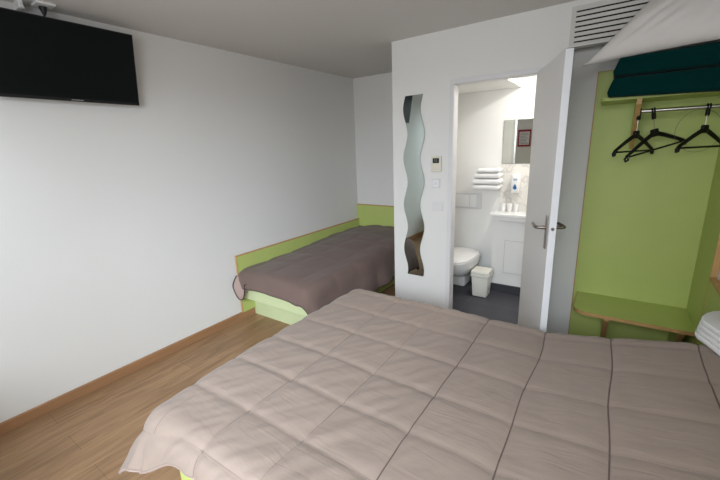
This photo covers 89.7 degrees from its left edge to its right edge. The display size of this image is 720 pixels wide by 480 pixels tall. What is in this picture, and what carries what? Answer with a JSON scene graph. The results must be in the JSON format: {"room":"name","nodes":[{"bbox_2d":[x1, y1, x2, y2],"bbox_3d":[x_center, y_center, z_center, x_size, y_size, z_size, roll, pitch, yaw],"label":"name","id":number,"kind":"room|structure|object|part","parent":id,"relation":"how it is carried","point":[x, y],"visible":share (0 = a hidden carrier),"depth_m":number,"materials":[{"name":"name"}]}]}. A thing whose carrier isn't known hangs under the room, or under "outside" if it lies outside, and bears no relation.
{"room":"hotel room","nodes":[
{"label":"hotel room","id":0,"kind":"room"},
{"bbox_2d":[0,0,357,422],"bbox_3d":[-1.408,-0.373,3.211,0.100,2.510,4.860,8,17,34],"label":"wall","id":1,"kind":"structure","parent":0,"point":[123,228],"depth_m":2.81,"materials":[{"name":"white paint"}]},
{"bbox_2d":[0,7,138,105],"bbox_3d":[-1.818,-1.096,2.240,0.150,0.449,0.779,8,17,34],"label":"television","id":2,"kind":"object","parent":1,"relation":"attached to","point":[42,57],"visible":1,"depth_m":2.19,"materials":[{"name":"black plastic"}]},
{"bbox_2d":[0,307,255,435],"bbox_3d":[-1.301,0.806,3.499,0.014,0.075,4.610,8,17,34],"label":"baseboard","id":3,"kind":"structure","parent":1,"relation":"attached to","point":[38,411],"depth_m":2.70,"materials":[{"name":"brown wood"}]},
{"bbox_2d":[0,281,546,479],"bbox_3d":[0.133,1.084,2.545,3.700,0.100,4.900,8,17,34],"label":"floor","id":4,"kind":"structure","parent":0,"point":[91,436],"depth_m":2.40,"materials":[{"name":"brown wood"}]},
{"bbox_2d":[235,204,394,324],"bbox_3d":[-0.113,0.209,4.053,1.211,0.870,2.111,8,17,34],"label":"bed","id":5,"kind":"object","parent":4,"relation":"on","point":[368,214],"visible":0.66,"depth_m":3.84,"materials":[{"name":"green laminate"}]},
{"bbox_3d":[-0.595,0.212,4.394,0.017,0.579,2.085,8,17,34],"label":"panel","id":6,"kind":"part","parent":5,"relation":"part of","materials":[{"name":"green laminate"}]},
{"bbox_3d":[0.478,-0.056,4.873,1.211,0.782,0.022,8,17,34],"label":"headboard","id":7,"kind":"part","parent":5,"relation":"part of","materials":[{"name":"green laminate"}]},
{"bbox_2d":[180,277,719,479],"bbox_3d":[0.546,0.786,1.778,2.029,0.825,2.490,8,17,34],"label":"double bed","id":8,"kind":"object","parent":4,"relation":"on","point":[712,302],"visible":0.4,"depth_m":2.03,"materials":[{"name":"green laminate"}]},
{"bbox_3d":[1.370,0.906,1.224,0.029,0.803,2.488,8,17,34],"label":"headboard","id":9,"kind":"part","parent":8,"relation":"part of","materials":[{"name":"green laminate"}]},
{"bbox_2d":[453,247,480,285],"bbox_3d":[1.128,0.363,4.130,0.374,0.440,0.705,8,17,34],"label":"toilet","id":10,"kind":"object","parent":4,"relation":"on","point":[465,259],"visible":0.62,"depth_m":4.00,"materials":[{"name":"white ceramic"}]},
{"bbox_3d":[1.099,0.170,4.049,0.370,0.023,0.621,8,17,34],"label":"lid","id":11,"kind":"part","parent":10,"relation":"part of","materials":[{"name":"white plastic"}]},
{"bbox_3d":[1.127,0.302,4.117,0.364,0.225,0.690,8,17,34],"label":"bowl","id":12,"kind":"part","parent":10,"relation":"part of","materials":[{"name":"white ceramic"}]},
{"bbox_2d":[470,266,492,297],"bbox_3d":[1.340,0.462,3.991,0.194,0.300,0.194,8,17,34],"label":"waste bin","id":13,"kind":"object","parent":4,"relation":"on","point":[481,276],"visible":1,"depth_m":3.92,"materials":[{"name":"white plastic"}]},
{"bbox_3d":[1.335,0.336,3.959,0.193,0.038,0.193,8,17,34],"label":"lid","id":14,"kind":"part","parent":13,"relation":"part of","materials":[{"name":"white plastic"}]},
{"bbox_2d":[490,209,525,286],"bbox_3d":[1.857,0.167,3.837,0.906,0.909,0.284,8,17,34],"label":"vanity unit","id":15,"kind":"object","parent":4,"relation":"on","point":[508,227],"visible":0.33,"depth_m":3.92,"materials":[{"name":"white wood"}]},
{"bbox_2d":[490,282,520,295],"bbox_3d":[1.845,0.577,3.881,0.884,0.095,0.012,8,17,34],"label":"trim","id":16,"kind":"structure","parent":15,"relation":"attached to","point":[502,288],"depth_m":4.03,"materials":[{"name":"grey tile"}]},
{"bbox_2d":[490,209,525,218],"bbox_3d":[1.840,-0.252,3.731,0.906,0.030,0.284,8,17,34],"label":"countertop","id":17,"kind":"structure","parent":15,"relation":"on","point":[498,213],"depth_m":3.82,"materials":[{"name":"white ceramic"}]},
{"bbox_2d":[501,203,505,210],"bbox_3d":[1.565,-0.359,3.951,0.054,0.088,0.054,8,17,34],"label":"cup","id":18,"kind":"object","parent":17,"relation":"on","point":[503,205],"visible":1,"depth_m":3.93,"materials":[{"name":"white plastic"}]},
{"bbox_2d":[507,203,512,211],"bbox_3d":[1.619,-0.352,3.915,0.054,0.088,0.054,8,17,34],"label":"cup","id":19,"kind":"object","parent":17,"relation":"on","point":[509,205],"visible":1,"depth_m":3.90,"materials":[{"name":"white plastic"}]},
{"bbox_2d":[513,203,518,211],"bbox_3d":[1.672,-0.344,3.879,0.054,0.088,0.054,8,17,34],"label":"cup","id":20,"kind":"object","parent":17,"relation":"on","point":[516,205],"visible":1,"depth_m":3.86,"materials":[{"name":"white plastic"}]},
{"bbox_3d":[1.681,0.195,3.896,0.255,0.370,0.004,8,17,34],"label":"access panel","id":21,"kind":"part","parent":15,"relation":"part of","materials":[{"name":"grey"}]},
{"bbox_2d":[568,70,719,343],"bbox_3d":[1.897,-0.154,2.421,0.731,2.225,0.479,8,17,34],"label":"wardrobe","id":22,"kind":"object","parent":4,"relation":"on","point":[648,253],"visible":0.8,"depth_m":2.56,"materials":[{"name":"green laminate"}]},
{"bbox_2d":[612,108,653,156],"bbox_3d":[1.765,-0.688,2.308,0.436,0.291,0.036,-8,16,-23],"label":"hanger","id":23,"kind":"object","parent":22,"relation":"hanging from","point":[636,134],"visible":0.77,"depth_m":2.29,"materials":[{"name":"black plastic"}]},
{"bbox_3d":[1.934,0.509,2.603,0.666,0.024,0.408,8,17,34],"label":"bench seat","id":24,"kind":"part","parent":22,"relation":"part of","materials":[{"name":"green laminate"}]},
{"bbox_2d":[623,107,685,161],"bbox_3d":[1.865,-0.661,2.269,0.425,0.327,0.040,-5,14,-9],"label":"hanger","id":25,"kind":"object","parent":22,"relation":"hanging from","point":[654,132],"visible":0.96,"depth_m":2.27,"materials":[{"name":"black plastic"}]},
{"bbox_2d":[601,91,719,104],"bbox_3d":[1.904,-0.899,2.267,0.651,0.022,0.345,8,17,34],"label":"shelf","id":26,"kind":"object","parent":22,"relation":"attached to","point":[699,96],"depth_m":2.28,"materials":[{"name":"green laminate"}]},
{"bbox_2d":[607,66,719,97],"bbox_3d":[1.868,-0.927,2.185,0.612,0.134,0.398,8,17,34],"label":"folded blanket","id":27,"kind":"object","parent":22,"relation":"on","point":[707,79],"visible":0.82,"depth_m":2.05,"materials":[{"name":"teal fabric"}]},
{"bbox_2d":[613,41,719,77],"bbox_3d":[1.869,-1.050,2.148,0.594,0.124,0.393,8,17,34],"label":"folded blanket","id":28,"kind":"object","parent":27,"relation":"on","point":[702,55],"visible":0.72,"depth_m":2.02,"materials":[{"name":"teal fabric"}]},
{"bbox_2d":[582,0,719,66],"bbox_3d":[1.727,-1.256,2.032,0.780,0.416,0.233,8,17,34],"label":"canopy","id":29,"kind":"object","parent":28,"relation":"on","point":[660,24],"visible":1,"depth_m":1.98,"materials":[{"name":"white fabric"}]},
{"bbox_3d":[1.938,-0.785,2.157,0.448,0.022,0.023,8,17,34],"label":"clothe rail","id":30,"kind":"part","parent":22,"relation":"part of","materials":[{"name":"silver metal"}]},
{"bbox_2d":[675,103,719,152],"bbox_3d":[2.029,-0.661,2.127,0.436,0.275,0.038,-7,15,-16],"label":"hanger","id":31,"kind":"object","parent":22,"relation":"hanging from","point":[704,128],"visible":1,"depth_m":2.11,"materials":[{"name":"black plastic"}]},
{"bbox_2d":[675,109,719,151],"bbox_3d":[2.060,-0.664,2.199,0.300,0.252,0.002,-3,14,-2],"label":"wire loop","id":32,"kind":"object","parent":22,"relation":"hanging from","point":[698,109],"visible":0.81,"depth_m":2.19,"materials":[{"name":"grey"}]},
{"bbox_3d":[2.188,-0.116,2.228,0.029,2.225,0.472,8,17,34],"label":"panel","id":33,"kind":"part","parent":22,"relation":"part of","materials":[{"name":"green laminate"}]},
{"bbox_2d":[1,0,575,78],"bbox_3d":[0.024,-1.439,1.885,3.700,0.100,4.860,8,17,34],"label":"ceiling","id":34,"kind":"structure","parent":0,"point":[352,39],"depth_m":2.54,"materials":[{"name":"white paint"}]},
{"bbox_2d":[12,0,23,10],"bbox_3d":[-1.942,-1.331,2.054,0.100,0.044,0.024,8,17,34],"label":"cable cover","id":35,"kind":"object","parent":34,"relation":"attached to","point":[17,5],"visible":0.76,"depth_m":2.03,"materials":[{"name":"white plastic"}]},
{"bbox_2d":[31,0,55,9],"bbox_3d":[-1.833,-1.361,2.095,0.092,0.014,0.092,8,17,34],"label":"socket","id":36,"kind":"object","parent":34,"relation":"attached to","point":[36,3],"visible":0.96,"depth_m":2.08,"materials":[{"name":"white plastic"}]},
{"bbox_2d":[38,6,46,16],"bbox_3d":[-1.863,-1.249,2.148,0.092,0.227,0.040,8,17,34],"label":"plug","id":37,"kind":"object","parent":36,"relation":"attached to","point":[43,9],"visible":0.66,"depth_m":2.10,"materials":[{"name":"black plastic"}]},
{"bbox_2d":[353,72,393,205],"bbox_3d":[0.489,-0.833,4.726,1.230,2.510,0.100,8,17,34],"label":"wall","id":38,"kind":"structure","parent":0,"point":[373,110],"depth_m":4.75,"materials":[{"name":"white paint"}]},
{"bbox_2d":[458,77,521,93],"bbox_3d":[1.021,-1.589,3.432,0.758,0.228,1.090,8,17,34],"label":"ceiling","id":39,"kind":"structure","parent":0,"point":[515,82],"depth_m":3.57,"materials":[{"name":"white paint"}]},
{"bbox_2d":[454,75,536,267],"bbox_3d":[1.421,-0.560,3.493,1.600,2.520,1.200,8,17,34],"label":"wall","id":40,"kind":"structure","parent":0,"point":[482,115],"depth_m":4.06,"materials":[{"name":"white paint"}]},
{"bbox_2d":[455,192,481,208],"bbox_3d":[1.265,-0.462,4.249,0.320,0.182,0.022,8,17,34],"label":"flush plate","id":41,"kind":"object","parent":40,"relation":"attached to","point":[462,200],"visible":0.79,"depth_m":4.23,"materials":[{"name":"white plastic"}]},
{"bbox_2d":[499,164,529,210],"bbox_3d":[1.918,-0.538,3.769,0.884,0.497,0.008,8,17,34],"label":"backsplash","id":42,"kind":"structure","parent":40,"relation":"attached to","point":[505,196],"depth_m":3.92,"materials":[{"name":"stone"}]},
{"bbox_2d":[511,174,520,192],"bbox_3d":[1.668,-0.604,3.869,0.084,0.200,0.088,8,17,34],"label":"soap dispenser","id":43,"kind":"object","parent":42,"relation":"attached to","point":[516,178],"visible":1,"depth_m":3.83,"materials":[{"name":"white plastic"}]},
{"bbox_2d":[502,118,532,163],"bbox_3d":[1.804,-1.016,3.714,0.638,0.449,0.011,8,17,34],"label":"bathroom mirror","id":44,"kind":"object","parent":40,"relation":"attached to","point":[517,139],"visible":0.43,"depth_m":3.81,"materials":[{"name":"grey mirror"}]},
{"bbox_3d":[1.435,-0.564,4.024,0.230,0.008,0.139,8,17,34],"label":"wall shelf","id":45,"kind":"object","parent":40,"relation":"attached to","visible":0},
{"bbox_2d":[472,184,502,189],"bbox_3d":[1.406,-0.586,3.982,0.287,0.056,0.174,8,17,34],"label":"folded towel","id":46,"kind":"object","parent":45,"relation":"on","point":[476,186],"visible":0.84,"depth_m":3.92,"materials":[{"name":"white fabric"}]},
{"bbox_2d":[472,178,503,184],"bbox_3d":[1.403,-0.645,3.967,0.298,0.066,0.174,8,17,34],"label":"folded towel","id":47,"kind":"object","parent":46,"relation":"on","point":[487,181],"visible":0.92,"depth_m":3.90,"materials":[{"name":"white fabric"}]},
{"bbox_2d":[474,172,503,177],"bbox_3d":[1.405,-0.706,3.949,0.272,0.059,0.172,8,17,34],"label":"folded towel","id":48,"kind":"object","parent":47,"relation":"on","point":[477,175],"visible":0.85,"depth_m":3.88,"materials":[{"name":"white fabric"}]},
{"bbox_2d":[477,168,502,172],"bbox_3d":[1.411,-0.758,3.930,0.237,0.048,0.173,8,17,34],"label":"folded towel","id":49,"kind":"object","parent":48,"relation":"on","point":[480,170],"visible":1,"depth_m":3.87,"materials":[{"name":"white fabric"}]},
{"bbox_2d":[392,0,609,307],"bbox_3d":[1.605,-0.513,3.299,2.270,2.510,1.240,8,17,34],"label":"wall partition","id":50,"kind":"structure","parent":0,"point":[426,64],"depth_m":3.03,"materials":[{"name":"white paint"}]},
{"bbox_2d":[403,94,424,275],"bbox_3d":[0.495,-0.456,3.321,0.211,1.640,0.005,8,18,35],"label":"mirror","id":51,"kind":"object","parent":50,"relation":"attached to","point":[414,123],"visible":1,"depth_m":3.30,"materials":[{"name":"grey mirror"}]},
{"bbox_2d":[432,179,439,187],"bbox_3d":[0.667,-0.498,3.182,0.074,0.082,0.015,8,17,34],"label":"light switch","id":52,"kind":"object","parent":50,"relation":"attached to","point":[435,182],"visible":1,"depth_m":3.18,"materials":[{"name":"white plastic"}]},
{"bbox_2d":[431,156,441,171],"bbox_3d":[0.661,-0.658,3.135,0.091,0.133,0.024,8,17,34],"label":"thermostat","id":53,"kind":"object","parent":50,"relation":"attached to","point":[436,161],"visible":1,"depth_m":3.12,"materials":[{"name":"beige plastic"}]},
{"bbox_2d":[432,202,442,210],"bbox_3d":[0.690,-0.297,3.224,0.100,0.078,0.012,8,17,34],"label":"light switch","id":54,"kind":"object","parent":50,"relation":"attached to","point":[436,206],"visible":1,"depth_m":3.22,"materials":[{"name":"white plastic"}]},
{"bbox_2d":[445,67,542,308],"bbox_3d":[1.091,-0.228,3.015,0.727,2.136,0.100,8,17,34],"label":"trim","id":55,"kind":"structure","parent":50,"relation":"attached to","point":[455,83],"depth_m":3.06,"materials":[{"name":"white wood"}]},
{"bbox_2d":[518,48,573,331],"bbox_3d":[1.238,-0.094,2.506,0.185,2.093,0.683,1,15,13],"label":"door","id":56,"kind":"structure","parent":50,"relation":"in","point":[553,81],"depth_m":2.31,"materials":[{"name":"white laminate"}]},
{"bbox_3d":[1.125,-0.093,2.290,0.066,0.021,0.137,1,15,14],"label":"handle","id":57,"kind":"part","parent":56,"relation":"part of","materials":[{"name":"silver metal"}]},
{"bbox_3d":[1.147,-0.049,2.235,0.008,0.210,0.036,1,15,14],"label":"handle plate","id":58,"kind":"part","parent":56,"relation":"part of","materials":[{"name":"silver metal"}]},
{"bbox_3d":[1.240,-0.090,2.262,0.066,0.021,0.137,1,15,14],"label":"handle","id":59,"kind":"part","parent":56,"relation":"part of","materials":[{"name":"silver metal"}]},
{"bbox_2d":[569,0,649,45],"bbox_3d":[1.698,-1.376,2.203,0.725,0.235,0.006,8,17,34],"label":"air vent","id":60,"kind":"object","parent":50,"relation":"in","point":[598,21],"visible":0.55,"depth_m":2.31,"materials":[{"name":"white metal"}]},
{"bbox_2d":[546,39,719,333],"bbox_3d":[1.898,-0.352,2.624,1.000,2.510,0.270,8,17,34],"label":"wall","id":61,"kind":"structure","parent":0,"point":[583,85],"depth_m":2.81,"materials":[{"name":"white paint"}]},
{"bbox_3d":[0.438,0.801,1.629,1.960,0.154,1.440,8,17,34],"label":"mattress","id":62,"kind":"object","parent":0,"visible":0},
{"bbox_2d":[119,289,719,479],"bbox_3d":[0.327,0.785,1.739,2.280,0.485,1.882,8,17,34],"label":"duvet","id":63,"kind":"object","parent":62,"relation":"on","point":[367,385],"visible":1,"depth_m":1.52,"materials":[{"name":"beige fabric"}]},
{"bbox_2d":[695,311,719,355],"bbox_3d":[1.661,0.441,1.694,0.116,0.097,0.422,8,17,34],"label":"folded towels","id":64,"kind":"object","parent":63,"relation":"on","point":[707,331],"visible":1,"depth_m":1.70,"materials":[{"name":"white fabric"}]},
{"bbox_3d":[-0.228,0.188,4.139,0.850,0.103,2.020,8,17,34],"label":"mattress","id":65,"kind":"object","parent":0,"visible":0},
{"bbox_2d":[232,225,394,314],"bbox_3d":[-0.202,0.296,4.073,1.028,0.501,2.169,8,17,34],"label":"duvet","id":66,"kind":"object","parent":65,"relation":"on","point":[311,277],"visible":0.85,"depth_m":3.58,"materials":[{"name":"fabric"}]}
]}

